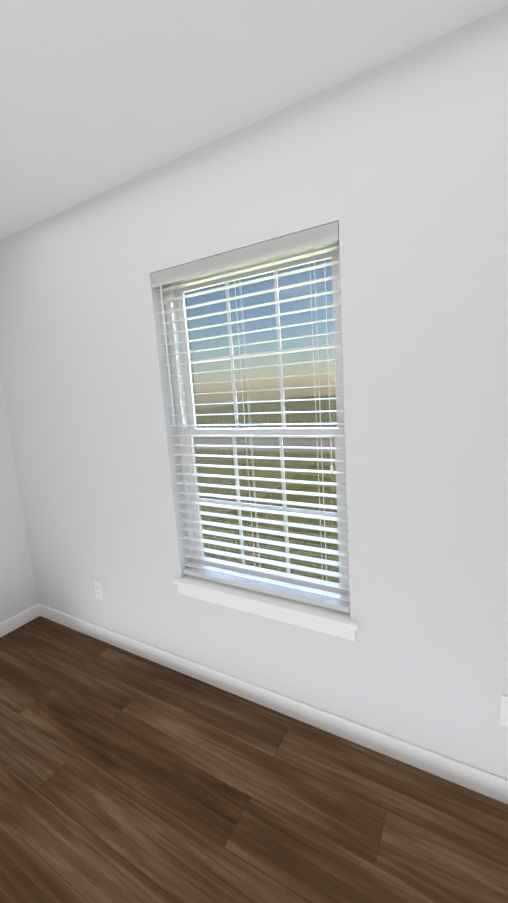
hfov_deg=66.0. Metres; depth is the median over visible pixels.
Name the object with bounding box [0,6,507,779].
wall
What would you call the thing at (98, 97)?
ceiling
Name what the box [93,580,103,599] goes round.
electrical outlet
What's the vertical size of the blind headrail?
0.060 m
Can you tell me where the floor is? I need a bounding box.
[0,616,507,902]
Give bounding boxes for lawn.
[196,395,339,582]
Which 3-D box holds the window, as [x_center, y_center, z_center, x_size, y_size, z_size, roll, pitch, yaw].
[-0.003,-0.039,1.738,0.920,1.565,0.179,2,11,30]
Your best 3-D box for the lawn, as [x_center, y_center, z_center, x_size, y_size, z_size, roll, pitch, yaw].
[45.939,-7.091,53.871,150.000,0.300,136.060,2,11,30]
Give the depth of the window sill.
1.74 m
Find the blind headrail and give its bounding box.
[151,221,338,287]
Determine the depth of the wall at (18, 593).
2.61 m
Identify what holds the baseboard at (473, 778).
attached to the wall at (396, 168)
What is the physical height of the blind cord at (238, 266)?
1.395 m
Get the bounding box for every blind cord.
[160,283,205,571]
[233,266,260,586]
[309,247,333,601]
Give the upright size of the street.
0.050 m
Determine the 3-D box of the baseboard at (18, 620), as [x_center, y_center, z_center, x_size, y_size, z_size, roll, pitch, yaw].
[-2.385,1.423,1.327,0.013,0.090,3.440,2,11,30]
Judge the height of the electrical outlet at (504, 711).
0.117 m
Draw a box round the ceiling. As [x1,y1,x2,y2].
[0,0,507,239]
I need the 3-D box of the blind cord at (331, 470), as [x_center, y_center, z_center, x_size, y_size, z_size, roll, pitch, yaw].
[0.266,-0.055,1.509,0.039,1.395,0.092,-7,10,-20]
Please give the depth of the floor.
1.44 m
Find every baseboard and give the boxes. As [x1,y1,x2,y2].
[0,604,39,637]
[38,604,507,803]
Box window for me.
[156,243,355,640]
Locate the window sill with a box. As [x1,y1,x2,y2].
[173,575,358,630]
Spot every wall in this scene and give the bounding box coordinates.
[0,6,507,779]
[0,379,38,622]
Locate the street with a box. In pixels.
[195,438,334,452]
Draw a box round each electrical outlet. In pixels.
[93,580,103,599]
[500,694,507,726]
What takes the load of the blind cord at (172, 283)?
hanging from the blind headrail

